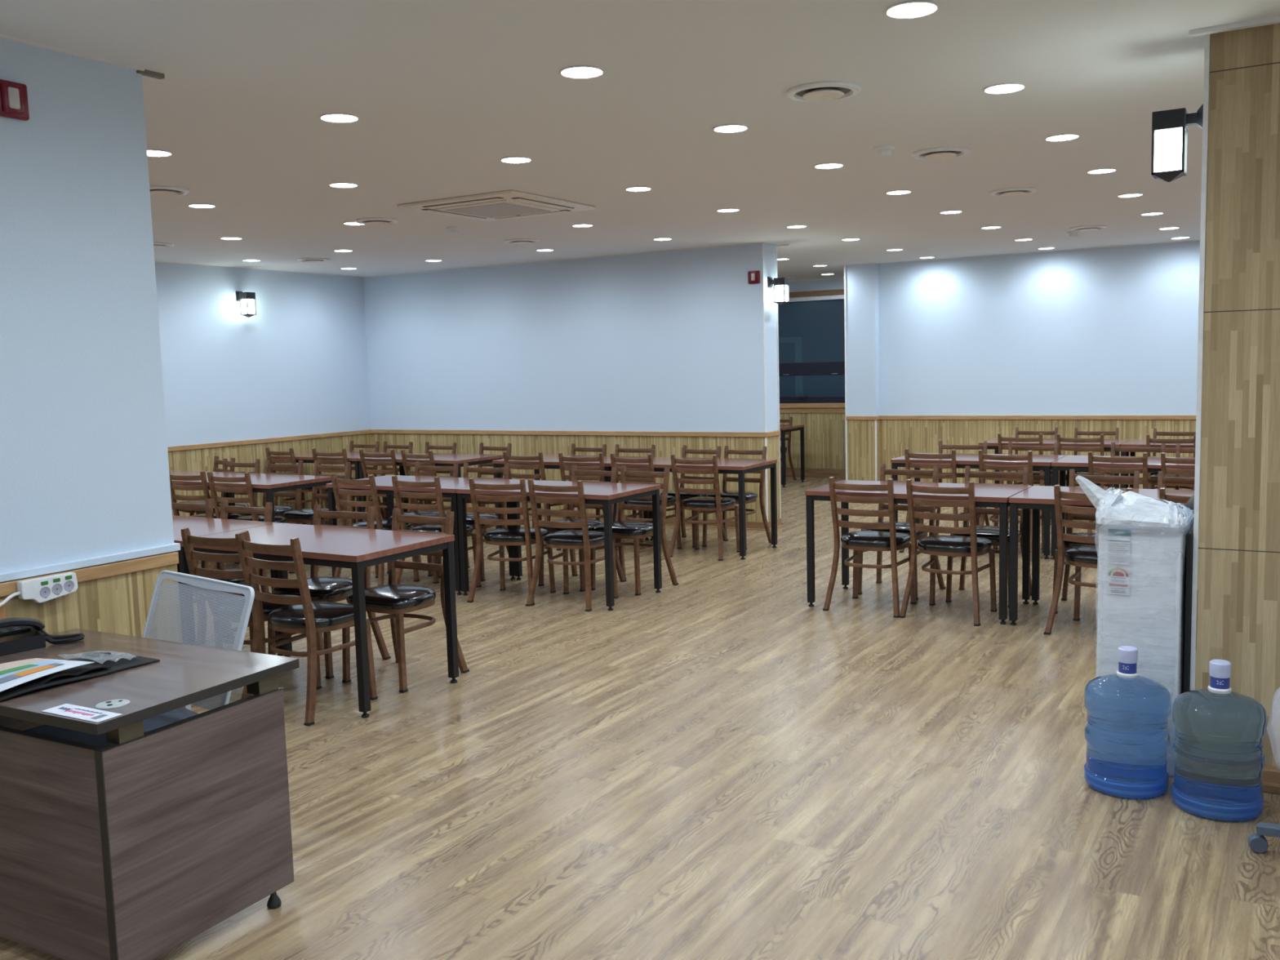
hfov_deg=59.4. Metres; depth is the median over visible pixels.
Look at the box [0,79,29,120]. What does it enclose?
fire alarm box
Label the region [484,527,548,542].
seat cushion
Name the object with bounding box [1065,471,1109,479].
seat cushion
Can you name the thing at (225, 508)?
chair
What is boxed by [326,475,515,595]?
dining table
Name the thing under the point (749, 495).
seat cushion
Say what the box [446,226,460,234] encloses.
smoke detector
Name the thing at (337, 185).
diffuser
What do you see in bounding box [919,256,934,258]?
recessed light
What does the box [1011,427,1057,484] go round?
chair
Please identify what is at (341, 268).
recessed light
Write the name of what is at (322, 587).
seat cushion
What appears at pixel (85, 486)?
wall
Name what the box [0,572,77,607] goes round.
power strip
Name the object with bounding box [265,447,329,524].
chair
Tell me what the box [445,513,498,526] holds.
seat cushion
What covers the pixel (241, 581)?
seat cushion
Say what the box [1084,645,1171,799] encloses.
water bottle
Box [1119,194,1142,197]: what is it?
diffuser
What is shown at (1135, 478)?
chair
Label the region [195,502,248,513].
seat cushion
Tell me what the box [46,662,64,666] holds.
print
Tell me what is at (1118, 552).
print
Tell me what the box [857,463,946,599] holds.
chair
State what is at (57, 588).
socket
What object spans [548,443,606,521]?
chair
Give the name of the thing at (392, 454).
chair
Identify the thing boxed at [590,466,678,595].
chair
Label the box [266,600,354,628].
seat cushion
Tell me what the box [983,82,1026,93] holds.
recessed light
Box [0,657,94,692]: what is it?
leaflet
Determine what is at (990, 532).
seat cushion
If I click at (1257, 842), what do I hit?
office chair
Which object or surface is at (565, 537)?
seat cushion
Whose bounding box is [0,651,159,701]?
folder
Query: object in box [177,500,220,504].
seat cushion
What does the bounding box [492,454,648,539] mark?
dining table
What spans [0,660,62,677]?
print
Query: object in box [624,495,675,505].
seat cushion
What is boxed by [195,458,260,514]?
chair
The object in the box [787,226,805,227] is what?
diffuser
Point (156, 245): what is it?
ceiling vent
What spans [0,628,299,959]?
office desk
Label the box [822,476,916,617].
chair
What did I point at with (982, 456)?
chair
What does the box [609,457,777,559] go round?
dining table
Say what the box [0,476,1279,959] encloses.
floor
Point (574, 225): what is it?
diffuser
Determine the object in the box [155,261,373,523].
wall
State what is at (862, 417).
wall column
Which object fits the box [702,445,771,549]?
chair
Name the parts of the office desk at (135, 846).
panel, panel, panel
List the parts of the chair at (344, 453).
leg, leg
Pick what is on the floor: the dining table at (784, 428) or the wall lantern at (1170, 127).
the dining table at (784, 428)
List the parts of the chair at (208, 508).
leg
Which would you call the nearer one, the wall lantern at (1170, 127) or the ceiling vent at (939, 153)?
the wall lantern at (1170, 127)
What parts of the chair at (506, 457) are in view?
leg, leg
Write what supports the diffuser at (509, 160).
attached to the recessed light at (516, 159)
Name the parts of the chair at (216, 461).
seat frame, leg, leg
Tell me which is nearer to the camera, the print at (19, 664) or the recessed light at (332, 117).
the print at (19, 664)
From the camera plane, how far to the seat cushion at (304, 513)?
9.07 m
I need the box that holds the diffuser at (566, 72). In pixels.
[561,67,601,77]
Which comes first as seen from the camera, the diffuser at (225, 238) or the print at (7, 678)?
the print at (7, 678)
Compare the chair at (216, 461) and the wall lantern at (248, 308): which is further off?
the wall lantern at (248, 308)
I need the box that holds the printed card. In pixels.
[41,703,122,722]
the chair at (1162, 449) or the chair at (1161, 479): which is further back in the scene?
the chair at (1162, 449)
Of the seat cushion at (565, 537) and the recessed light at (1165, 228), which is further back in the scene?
the recessed light at (1165, 228)
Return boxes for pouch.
[81,652,111,656]
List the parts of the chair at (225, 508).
leg, leg, leg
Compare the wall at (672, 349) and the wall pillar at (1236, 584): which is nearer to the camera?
the wall pillar at (1236, 584)
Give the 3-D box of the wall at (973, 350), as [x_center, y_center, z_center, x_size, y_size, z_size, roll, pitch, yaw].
[5.555,-1.081,11.477,7.041,2.662,0.310,2,7,31]
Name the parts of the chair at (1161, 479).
leg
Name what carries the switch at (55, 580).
attached to the power strip
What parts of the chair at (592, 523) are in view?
leg, leg, leg, leg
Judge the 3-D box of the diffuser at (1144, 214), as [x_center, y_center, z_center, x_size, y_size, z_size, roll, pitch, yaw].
[4.067,-2.113,8.906,0.149,0.003,0.149,2,7,31]
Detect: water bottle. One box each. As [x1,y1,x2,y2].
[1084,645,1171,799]
[1171,659,1266,821]
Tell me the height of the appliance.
1.102 m
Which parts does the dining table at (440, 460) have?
leg, leg, apron frame, leg, leg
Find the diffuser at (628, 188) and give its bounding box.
[626,187,650,191]
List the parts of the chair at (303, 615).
leg, leg, seat frame, leg, leg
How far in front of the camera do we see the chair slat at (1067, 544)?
6.73 m
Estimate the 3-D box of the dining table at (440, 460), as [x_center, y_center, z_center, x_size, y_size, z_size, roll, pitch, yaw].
[-2.020,0.146,10.873,1.249,0.750,0.672,2,7,31]
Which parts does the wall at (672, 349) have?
cap rail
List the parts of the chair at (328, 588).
leg, leg, leg, seat frame, leg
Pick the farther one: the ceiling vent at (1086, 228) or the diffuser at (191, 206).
the ceiling vent at (1086, 228)
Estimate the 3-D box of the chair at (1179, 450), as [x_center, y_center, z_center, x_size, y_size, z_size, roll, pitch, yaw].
[4.315,0.155,8.616,0.492,0.844,0.455,2,7,31]
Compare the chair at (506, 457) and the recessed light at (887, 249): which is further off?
the recessed light at (887, 249)
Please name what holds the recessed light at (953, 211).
in the ceiling
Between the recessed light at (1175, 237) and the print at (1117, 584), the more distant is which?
the recessed light at (1175, 237)
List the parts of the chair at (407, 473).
leg, leg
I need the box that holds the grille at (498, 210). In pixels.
[444,202,551,217]
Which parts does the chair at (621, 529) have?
leg, leg, seat frame, leg, leg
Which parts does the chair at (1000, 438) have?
leg, seat frame, leg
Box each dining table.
[169,470,227,497]
[171,472,331,522]
[172,515,284,656]
[175,522,458,718]
[271,450,405,522]
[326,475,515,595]
[357,453,502,521]
[455,479,662,610]
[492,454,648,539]
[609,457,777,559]
[779,424,804,487]
[804,480,1031,624]
[890,453,1066,559]
[978,438,1129,519]
[1008,485,1194,625]
[1051,455,1195,559]
[1120,439,1193,488]
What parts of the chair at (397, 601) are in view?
leg, seat frame, leg, leg, leg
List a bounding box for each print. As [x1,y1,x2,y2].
[0,657,55,671]
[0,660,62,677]
[0,664,37,675]
[0,674,22,683]
[13,665,56,675]
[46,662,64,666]
[1109,542,1128,561]
[1111,577,1125,593]
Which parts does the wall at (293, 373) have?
cap rail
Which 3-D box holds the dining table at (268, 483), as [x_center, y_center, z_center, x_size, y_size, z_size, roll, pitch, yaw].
[-3.144,0.359,9.063,1.249,0.750,0.672,2,7,31]
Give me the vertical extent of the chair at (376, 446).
0.844 m
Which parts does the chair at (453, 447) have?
leg, leg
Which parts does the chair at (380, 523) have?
leg, leg, leg, leg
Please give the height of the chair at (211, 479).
0.844 m
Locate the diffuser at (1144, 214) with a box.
[1142,213,1162,215]
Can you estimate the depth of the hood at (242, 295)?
11.24 m
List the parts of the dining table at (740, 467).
leg, leg, apron frame, leg, leg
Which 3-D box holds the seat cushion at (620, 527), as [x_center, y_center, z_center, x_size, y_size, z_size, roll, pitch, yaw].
[-0.088,0.330,7.900,0.416,0.060,0.370,2,7,35]
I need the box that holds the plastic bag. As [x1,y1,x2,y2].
[1095,486,1193,535]
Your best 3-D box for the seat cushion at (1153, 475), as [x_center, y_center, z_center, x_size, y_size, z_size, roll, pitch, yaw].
[4.776,-0.017,10.039,0.416,0.060,0.370,2,7,31]
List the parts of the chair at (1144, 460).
leg, leg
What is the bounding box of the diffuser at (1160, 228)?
[1160,227,1177,229]
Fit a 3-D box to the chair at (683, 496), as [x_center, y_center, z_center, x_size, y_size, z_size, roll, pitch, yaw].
[0.439,0.131,9.896,0.492,0.844,0.455,3,7,39]
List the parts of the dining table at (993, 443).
leg, apron frame, leg, leg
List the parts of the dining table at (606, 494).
leg, leg, apron frame, leg, leg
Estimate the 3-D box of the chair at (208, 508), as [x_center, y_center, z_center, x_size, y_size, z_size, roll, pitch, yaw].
[-2.815,0.546,6.651,0.492,0.844,0.455,1,6,27]
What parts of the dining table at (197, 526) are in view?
leg, leg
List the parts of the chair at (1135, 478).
leg, leg, leg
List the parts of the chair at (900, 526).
leg, leg, leg, seat frame, leg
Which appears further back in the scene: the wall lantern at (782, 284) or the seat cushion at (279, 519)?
the wall lantern at (782, 284)
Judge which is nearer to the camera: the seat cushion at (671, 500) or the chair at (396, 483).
the chair at (396, 483)
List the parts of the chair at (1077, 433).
leg, leg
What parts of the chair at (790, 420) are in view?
leg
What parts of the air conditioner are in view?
panel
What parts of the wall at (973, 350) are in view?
cap rail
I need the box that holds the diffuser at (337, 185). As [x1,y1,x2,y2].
[330,183,356,187]
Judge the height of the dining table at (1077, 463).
0.750 m
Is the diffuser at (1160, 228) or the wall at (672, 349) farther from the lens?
the wall at (672, 349)
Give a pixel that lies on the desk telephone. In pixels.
(17, 635)
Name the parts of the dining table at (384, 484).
leg, leg, apron frame, leg, leg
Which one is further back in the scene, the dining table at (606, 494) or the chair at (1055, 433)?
the chair at (1055, 433)
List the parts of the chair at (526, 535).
leg, leg, seat frame, leg, leg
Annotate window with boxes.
[778,288,844,413]
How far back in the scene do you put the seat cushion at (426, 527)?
7.95 m
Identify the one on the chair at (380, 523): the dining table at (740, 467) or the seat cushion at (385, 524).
the seat cushion at (385, 524)
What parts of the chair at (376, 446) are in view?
leg, leg, leg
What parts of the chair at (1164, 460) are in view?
leg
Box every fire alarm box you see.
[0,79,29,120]
[747,270,759,284]
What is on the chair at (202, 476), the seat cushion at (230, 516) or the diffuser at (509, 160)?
the seat cushion at (230, 516)
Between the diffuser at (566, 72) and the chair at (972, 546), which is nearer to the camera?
the diffuser at (566, 72)
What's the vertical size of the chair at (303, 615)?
0.844 m
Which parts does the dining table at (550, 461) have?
leg, leg, apron frame, leg, leg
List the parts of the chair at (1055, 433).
leg, leg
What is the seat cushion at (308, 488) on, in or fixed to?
on the chair at (268, 452)
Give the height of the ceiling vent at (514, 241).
0.024 m
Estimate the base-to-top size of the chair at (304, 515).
0.844 m
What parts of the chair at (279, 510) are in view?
leg, leg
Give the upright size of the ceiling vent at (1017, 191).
0.024 m
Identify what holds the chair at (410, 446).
on the floor
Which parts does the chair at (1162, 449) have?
leg, leg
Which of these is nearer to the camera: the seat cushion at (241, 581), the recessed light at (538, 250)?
the seat cushion at (241, 581)
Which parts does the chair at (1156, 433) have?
leg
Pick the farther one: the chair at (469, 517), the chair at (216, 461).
the chair at (216, 461)
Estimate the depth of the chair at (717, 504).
9.09 m
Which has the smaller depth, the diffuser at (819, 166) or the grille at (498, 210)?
the diffuser at (819, 166)
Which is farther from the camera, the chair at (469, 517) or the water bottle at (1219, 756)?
the chair at (469, 517)
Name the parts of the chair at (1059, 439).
leg, leg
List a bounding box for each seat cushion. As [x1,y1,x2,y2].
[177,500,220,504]
[187,512,242,519]
[191,568,245,586]
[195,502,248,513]
[211,592,297,617]
[231,515,285,523]
[237,505,292,515]
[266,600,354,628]
[271,576,352,599]
[282,507,337,519]
[295,487,312,489]
[346,584,435,608]
[350,519,411,530]
[390,510,446,519]
[410,524,473,533]
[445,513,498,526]
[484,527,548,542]
[542,518,603,531]
[544,529,604,545]
[593,520,653,535]
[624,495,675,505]
[660,489,706,499]
[682,496,736,507]
[706,490,757,501]
[840,530,911,546]
[861,521,928,536]
[917,534,992,552]
[950,525,1021,542]
[1011,470,1044,475]
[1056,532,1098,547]
[1064,545,1098,564]
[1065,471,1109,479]
[1151,474,1192,477]
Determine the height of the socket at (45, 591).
0.038 m
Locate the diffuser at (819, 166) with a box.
[815,164,842,168]
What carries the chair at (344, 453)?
on the floor
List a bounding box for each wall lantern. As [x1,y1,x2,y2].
[235,291,256,317]
[767,276,789,305]
[1151,103,1203,182]
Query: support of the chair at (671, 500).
on the floor
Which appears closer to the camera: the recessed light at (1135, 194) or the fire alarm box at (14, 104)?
the fire alarm box at (14, 104)
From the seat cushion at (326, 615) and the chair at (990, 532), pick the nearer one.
the seat cushion at (326, 615)
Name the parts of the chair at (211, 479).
leg, leg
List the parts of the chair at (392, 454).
leg, seat frame, leg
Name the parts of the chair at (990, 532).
leg, leg, seat frame, leg, leg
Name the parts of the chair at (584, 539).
leg, leg, seat frame, leg, leg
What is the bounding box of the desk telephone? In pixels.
[0,617,84,656]
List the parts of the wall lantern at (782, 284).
wall plate, lamp shade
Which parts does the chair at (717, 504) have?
leg, leg, seat frame, leg, leg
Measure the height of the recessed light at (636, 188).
0.007 m
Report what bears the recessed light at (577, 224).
in the ceiling
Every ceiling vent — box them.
[149,185,190,195]
[153,241,173,248]
[297,257,330,262]
[355,217,398,225]
[503,238,539,244]
[785,80,861,102]
[911,146,970,159]
[989,186,1037,195]
[1069,225,1106,231]
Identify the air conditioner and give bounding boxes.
[396,190,595,221]
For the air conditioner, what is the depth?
7.37 m
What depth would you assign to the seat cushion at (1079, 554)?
6.27 m
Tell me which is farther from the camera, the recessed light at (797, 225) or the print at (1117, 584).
the recessed light at (797, 225)
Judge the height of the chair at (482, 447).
0.844 m
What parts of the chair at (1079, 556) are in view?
leg, leg, seat frame, leg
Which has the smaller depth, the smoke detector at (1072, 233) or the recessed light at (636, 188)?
the recessed light at (636, 188)
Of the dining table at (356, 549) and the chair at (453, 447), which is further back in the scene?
the chair at (453, 447)
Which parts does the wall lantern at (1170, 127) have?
lamp shade, arm, wall plate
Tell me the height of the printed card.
0.001 m
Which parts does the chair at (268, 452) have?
leg, leg, seat frame, leg, leg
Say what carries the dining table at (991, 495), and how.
on the floor
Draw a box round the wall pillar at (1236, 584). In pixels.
[1188,15,1279,794]
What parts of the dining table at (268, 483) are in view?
leg, apron frame, leg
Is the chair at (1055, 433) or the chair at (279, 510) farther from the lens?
the chair at (1055, 433)
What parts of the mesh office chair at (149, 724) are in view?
seat, frame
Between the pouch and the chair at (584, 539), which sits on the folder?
the pouch
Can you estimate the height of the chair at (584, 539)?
0.844 m
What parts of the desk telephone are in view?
coiled cord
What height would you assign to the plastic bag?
0.147 m
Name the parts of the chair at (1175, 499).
leg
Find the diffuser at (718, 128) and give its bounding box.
[715,125,746,132]
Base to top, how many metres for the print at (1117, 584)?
0.056 m
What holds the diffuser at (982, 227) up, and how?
attached to the recessed light at (985, 227)
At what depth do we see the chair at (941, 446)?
9.74 m
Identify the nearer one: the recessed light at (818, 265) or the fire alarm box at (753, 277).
the fire alarm box at (753, 277)
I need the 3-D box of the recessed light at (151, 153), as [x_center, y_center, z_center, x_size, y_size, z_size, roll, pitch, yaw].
[-2.369,-1.594,5.465,0.166,0.007,0.166,2,7,31]
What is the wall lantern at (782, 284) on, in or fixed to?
attached to the wall at (672, 349)
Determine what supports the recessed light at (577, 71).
in the ceiling
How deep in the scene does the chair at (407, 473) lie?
10.42 m
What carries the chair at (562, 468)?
on the floor
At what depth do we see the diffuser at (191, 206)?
7.18 m
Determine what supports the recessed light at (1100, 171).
in the ceiling
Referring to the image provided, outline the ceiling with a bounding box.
[0,0,1279,279]
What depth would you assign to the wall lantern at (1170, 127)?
4.06 m
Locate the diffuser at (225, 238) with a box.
[222,237,241,239]
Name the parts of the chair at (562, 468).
leg, leg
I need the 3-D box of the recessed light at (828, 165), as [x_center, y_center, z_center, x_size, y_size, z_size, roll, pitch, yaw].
[1.066,-1.774,6.330,0.166,0.007,0.166,2,7,31]
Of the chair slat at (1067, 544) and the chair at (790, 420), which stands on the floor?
the chair at (790, 420)
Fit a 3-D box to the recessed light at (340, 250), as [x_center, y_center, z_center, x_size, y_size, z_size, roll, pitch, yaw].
[-2.640,-2.042,9.987,0.166,0.007,0.166,2,7,31]
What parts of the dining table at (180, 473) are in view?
leg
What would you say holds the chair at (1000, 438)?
on the floor
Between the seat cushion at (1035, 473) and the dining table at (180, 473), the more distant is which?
the seat cushion at (1035, 473)
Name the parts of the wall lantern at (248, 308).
wall plate, lamp shade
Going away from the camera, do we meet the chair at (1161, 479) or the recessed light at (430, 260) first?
the chair at (1161, 479)
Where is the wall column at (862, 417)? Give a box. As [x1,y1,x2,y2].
[844,262,879,480]
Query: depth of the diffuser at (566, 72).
4.18 m
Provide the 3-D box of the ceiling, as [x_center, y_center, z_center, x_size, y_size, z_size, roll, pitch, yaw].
[-0.143,-1.833,6.606,11.900,0.120,17.500,2,7,31]
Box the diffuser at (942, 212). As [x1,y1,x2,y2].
[941,211,960,213]
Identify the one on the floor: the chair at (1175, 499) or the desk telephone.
the chair at (1175, 499)
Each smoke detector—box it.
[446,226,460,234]
[874,144,895,156]
[1066,231,1079,236]
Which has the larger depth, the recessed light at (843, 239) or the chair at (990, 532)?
the recessed light at (843, 239)
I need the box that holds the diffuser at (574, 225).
[573,224,591,226]
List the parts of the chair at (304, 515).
seat frame, leg, leg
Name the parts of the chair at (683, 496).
leg, leg, leg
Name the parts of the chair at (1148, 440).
leg, seat frame, leg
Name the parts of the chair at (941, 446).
leg, leg, leg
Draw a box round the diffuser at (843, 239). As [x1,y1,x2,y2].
[843,239,858,240]
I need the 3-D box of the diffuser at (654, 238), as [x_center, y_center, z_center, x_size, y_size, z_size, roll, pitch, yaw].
[0.197,-2.094,9.754,0.149,0.003,0.149,2,7,31]
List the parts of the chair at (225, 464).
leg, leg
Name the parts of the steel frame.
upright frame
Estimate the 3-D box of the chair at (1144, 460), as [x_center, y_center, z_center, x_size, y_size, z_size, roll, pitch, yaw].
[3.612,0.196,8.396,0.492,0.844,0.455,2,7,35]
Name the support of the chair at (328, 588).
on the floor
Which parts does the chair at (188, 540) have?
leg, seat frame, leg, leg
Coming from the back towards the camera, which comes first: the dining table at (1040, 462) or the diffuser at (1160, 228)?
the diffuser at (1160, 228)
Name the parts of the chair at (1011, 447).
leg, leg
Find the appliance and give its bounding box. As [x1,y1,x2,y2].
[1075,475,1193,776]
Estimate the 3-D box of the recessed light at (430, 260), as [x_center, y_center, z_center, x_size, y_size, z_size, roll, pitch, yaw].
[-2.041,-2.169,11.084,0.166,0.007,0.166,2,7,31]
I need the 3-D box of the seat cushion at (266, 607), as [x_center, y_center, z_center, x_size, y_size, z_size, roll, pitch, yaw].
[-1.911,0.614,5.578,0.416,0.060,0.370,1,6,25]
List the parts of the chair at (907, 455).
leg, leg, leg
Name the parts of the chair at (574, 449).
leg, leg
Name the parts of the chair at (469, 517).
leg, leg, leg, seat frame, leg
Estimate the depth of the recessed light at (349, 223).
8.18 m
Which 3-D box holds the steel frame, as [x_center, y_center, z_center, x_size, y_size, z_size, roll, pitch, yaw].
[2.353,-1.081,16.034,3.200,1.920,0.040,2,7,31]
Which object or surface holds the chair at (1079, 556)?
on the floor
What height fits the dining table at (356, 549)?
0.750 m
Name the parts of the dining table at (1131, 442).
leg, leg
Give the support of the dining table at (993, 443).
on the floor
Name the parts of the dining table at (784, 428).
leg, apron frame, leg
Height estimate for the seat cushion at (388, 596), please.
0.060 m
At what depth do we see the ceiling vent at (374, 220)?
8.04 m
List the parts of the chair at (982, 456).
leg, leg, leg, leg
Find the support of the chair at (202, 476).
on the floor
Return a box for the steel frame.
[778,337,819,396]
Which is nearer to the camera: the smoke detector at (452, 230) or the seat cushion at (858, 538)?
the seat cushion at (858, 538)
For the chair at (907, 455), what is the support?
on the floor
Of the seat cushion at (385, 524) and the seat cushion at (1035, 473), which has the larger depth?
the seat cushion at (1035, 473)
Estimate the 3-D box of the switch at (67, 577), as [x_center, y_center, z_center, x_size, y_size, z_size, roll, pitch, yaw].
[-1.919,0.327,3.765,0.002,0.012,0.024,2,7,31]
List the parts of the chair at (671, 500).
leg, leg, seat frame, leg, leg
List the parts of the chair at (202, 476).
leg, leg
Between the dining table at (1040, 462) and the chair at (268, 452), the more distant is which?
the chair at (268, 452)
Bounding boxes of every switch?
[40,580,48,585]
[53,577,60,582]
[65,575,71,579]
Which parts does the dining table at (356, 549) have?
leg, leg, apron frame, leg, leg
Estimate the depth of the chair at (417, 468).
8.94 m
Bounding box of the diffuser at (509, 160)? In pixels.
[502,157,529,163]
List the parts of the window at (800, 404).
frame, sill, sill, frame, blind rail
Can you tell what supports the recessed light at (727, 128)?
in the ceiling
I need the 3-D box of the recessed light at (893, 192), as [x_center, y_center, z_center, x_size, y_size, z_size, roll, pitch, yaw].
[1.708,-1.899,7.402,0.166,0.007,0.166,2,7,31]
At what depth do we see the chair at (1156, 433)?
10.66 m
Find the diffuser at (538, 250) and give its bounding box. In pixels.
[537,249,553,251]
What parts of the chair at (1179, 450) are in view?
leg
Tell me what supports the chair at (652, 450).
on the floor
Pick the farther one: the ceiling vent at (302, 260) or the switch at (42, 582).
the ceiling vent at (302, 260)
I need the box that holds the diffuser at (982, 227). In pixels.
[982,226,999,228]
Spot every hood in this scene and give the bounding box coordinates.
[239,292,255,299]
[773,277,789,285]
[1151,107,1187,133]
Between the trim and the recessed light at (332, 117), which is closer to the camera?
the trim
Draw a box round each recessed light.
[146,149,172,156]
[187,203,215,208]
[220,236,242,239]
[242,258,260,261]
[319,112,359,122]
[328,182,358,187]
[334,248,352,252]
[341,267,356,269]
[343,221,362,225]
[425,259,441,262]
[500,155,532,163]
[536,248,554,251]
[560,65,604,78]
[572,223,592,226]
[625,186,651,191]
[653,237,671,240]
[712,124,748,133]
[716,208,739,212]
[777,257,788,260]
[786,224,806,228]
[813,162,844,168]
[813,264,826,266]
[841,238,859,240]
[884,0,938,18]
[885,190,911,194]
[886,248,902,250]
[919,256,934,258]
[939,209,962,213]
[981,226,1001,229]
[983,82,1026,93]
[1014,238,1032,240]
[1037,247,1054,249]
[1044,133,1079,141]
[1087,168,1116,173]
[1117,192,1142,197]
[1141,212,1163,215]
[1159,226,1179,229]
[1171,236,1190,239]
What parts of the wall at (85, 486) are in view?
cap rail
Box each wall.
[0,34,182,642]
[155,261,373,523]
[363,242,789,530]
[779,276,845,478]
[878,240,1199,490]
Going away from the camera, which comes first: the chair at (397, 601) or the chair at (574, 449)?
the chair at (397, 601)
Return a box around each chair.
[24,570,254,746]
[168,470,242,568]
[171,498,226,637]
[177,456,235,515]
[180,527,306,653]
[191,499,272,648]
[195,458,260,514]
[207,471,294,575]
[234,459,303,564]
[235,532,377,725]
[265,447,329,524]
[267,504,391,679]
[282,460,350,525]
[311,448,375,526]
[324,440,384,523]
[330,473,419,586]
[342,508,469,693]
[359,448,423,521]
[365,441,413,519]
[386,461,458,576]
[391,475,481,587]
[400,441,456,511]
[400,449,450,511]
[437,462,509,581]
[466,477,555,605]
[477,442,511,533]
[503,451,568,548]
[525,479,618,611]
[537,465,626,591]
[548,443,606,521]
[555,452,624,550]
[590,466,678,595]
[595,444,655,520]
[610,453,681,549]
[660,444,728,547]
[669,453,739,560]
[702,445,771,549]
[779,417,796,483]
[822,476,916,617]
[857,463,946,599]
[898,448,968,552]
[898,479,997,626]
[928,440,989,536]
[945,466,1031,607]
[978,449,1044,552]
[991,433,1052,522]
[992,441,1058,549]
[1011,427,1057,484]
[1044,484,1132,635]
[1050,433,1109,524]
[1052,469,1139,613]
[1074,427,1119,486]
[1087,451,1147,532]
[1097,442,1165,533]
[1146,434,1195,490]
[1150,427,1195,490]
[1157,471,1194,488]
[1159,487,1191,503]
[1160,452,1195,489]
[1175,443,1195,489]
[1184,494,1194,528]
[1247,687,1279,853]
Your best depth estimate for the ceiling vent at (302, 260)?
10.62 m
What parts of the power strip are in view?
cord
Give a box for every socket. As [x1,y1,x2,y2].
[40,586,50,598]
[52,583,62,595]
[63,580,74,591]
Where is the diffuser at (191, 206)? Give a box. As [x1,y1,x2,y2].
[189,204,213,208]
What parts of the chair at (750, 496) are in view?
leg, leg, seat frame, leg, leg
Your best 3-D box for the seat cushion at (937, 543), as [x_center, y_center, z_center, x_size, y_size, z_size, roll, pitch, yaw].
[1.913,0.383,6.845,0.416,0.060,0.370,2,7,35]
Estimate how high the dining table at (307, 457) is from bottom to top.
0.750 m
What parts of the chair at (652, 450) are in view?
leg, leg, leg, leg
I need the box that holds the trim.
[0,599,5,619]
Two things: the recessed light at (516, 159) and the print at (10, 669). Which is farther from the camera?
the recessed light at (516, 159)
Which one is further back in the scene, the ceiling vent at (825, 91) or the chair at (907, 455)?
the chair at (907, 455)
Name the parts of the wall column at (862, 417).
cap rail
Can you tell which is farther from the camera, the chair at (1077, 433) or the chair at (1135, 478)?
the chair at (1077, 433)
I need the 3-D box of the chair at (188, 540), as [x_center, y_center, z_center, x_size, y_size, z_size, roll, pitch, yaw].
[-1.927,0.634,5.543,0.492,0.844,0.455,1,6,25]
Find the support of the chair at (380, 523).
on the floor
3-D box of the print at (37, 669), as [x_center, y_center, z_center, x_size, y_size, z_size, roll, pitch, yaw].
[-1.689,0.531,3.130,0.044,0.004,0.103,2,7,30]
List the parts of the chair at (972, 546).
leg, leg, seat frame, leg, leg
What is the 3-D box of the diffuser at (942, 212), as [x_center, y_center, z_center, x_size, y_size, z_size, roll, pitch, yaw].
[2.349,-2.023,8.474,0.149,0.003,0.149,2,7,31]
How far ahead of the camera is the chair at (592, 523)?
8.14 m
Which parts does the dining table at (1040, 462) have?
leg, leg, apron frame, leg, leg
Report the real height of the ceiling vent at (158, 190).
0.024 m
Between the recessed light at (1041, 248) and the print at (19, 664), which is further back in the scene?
the recessed light at (1041, 248)
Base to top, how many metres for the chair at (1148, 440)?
0.844 m
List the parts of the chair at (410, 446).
leg, leg, leg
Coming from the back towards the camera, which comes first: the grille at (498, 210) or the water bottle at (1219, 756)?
the grille at (498, 210)
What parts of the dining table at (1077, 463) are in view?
leg, leg, apron frame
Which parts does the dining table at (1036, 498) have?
leg, leg, apron frame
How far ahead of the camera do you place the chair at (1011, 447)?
9.42 m
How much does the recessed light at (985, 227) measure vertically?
0.007 m
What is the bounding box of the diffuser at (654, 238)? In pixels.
[653,238,670,239]
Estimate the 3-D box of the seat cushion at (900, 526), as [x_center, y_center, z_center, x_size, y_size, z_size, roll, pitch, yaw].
[1.717,0.321,7.514,0.416,0.060,0.370,2,7,35]
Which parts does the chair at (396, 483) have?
leg, leg, leg, seat frame, leg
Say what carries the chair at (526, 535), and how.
on the floor
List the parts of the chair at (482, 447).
leg, leg, leg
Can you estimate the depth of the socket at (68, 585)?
3.77 m
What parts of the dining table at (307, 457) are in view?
apron frame, leg, leg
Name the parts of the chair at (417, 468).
leg, seat frame, leg, leg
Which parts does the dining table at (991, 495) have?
leg, leg, apron frame, leg, leg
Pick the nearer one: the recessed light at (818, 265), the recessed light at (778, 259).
the recessed light at (778, 259)
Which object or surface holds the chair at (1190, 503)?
on the floor
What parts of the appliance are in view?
panel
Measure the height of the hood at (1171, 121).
0.067 m
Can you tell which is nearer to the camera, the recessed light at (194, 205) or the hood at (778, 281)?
the recessed light at (194, 205)
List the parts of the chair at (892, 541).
leg, leg, seat frame, leg, leg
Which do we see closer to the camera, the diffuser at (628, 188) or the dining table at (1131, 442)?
the diffuser at (628, 188)
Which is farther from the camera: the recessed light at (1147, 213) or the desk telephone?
the recessed light at (1147, 213)

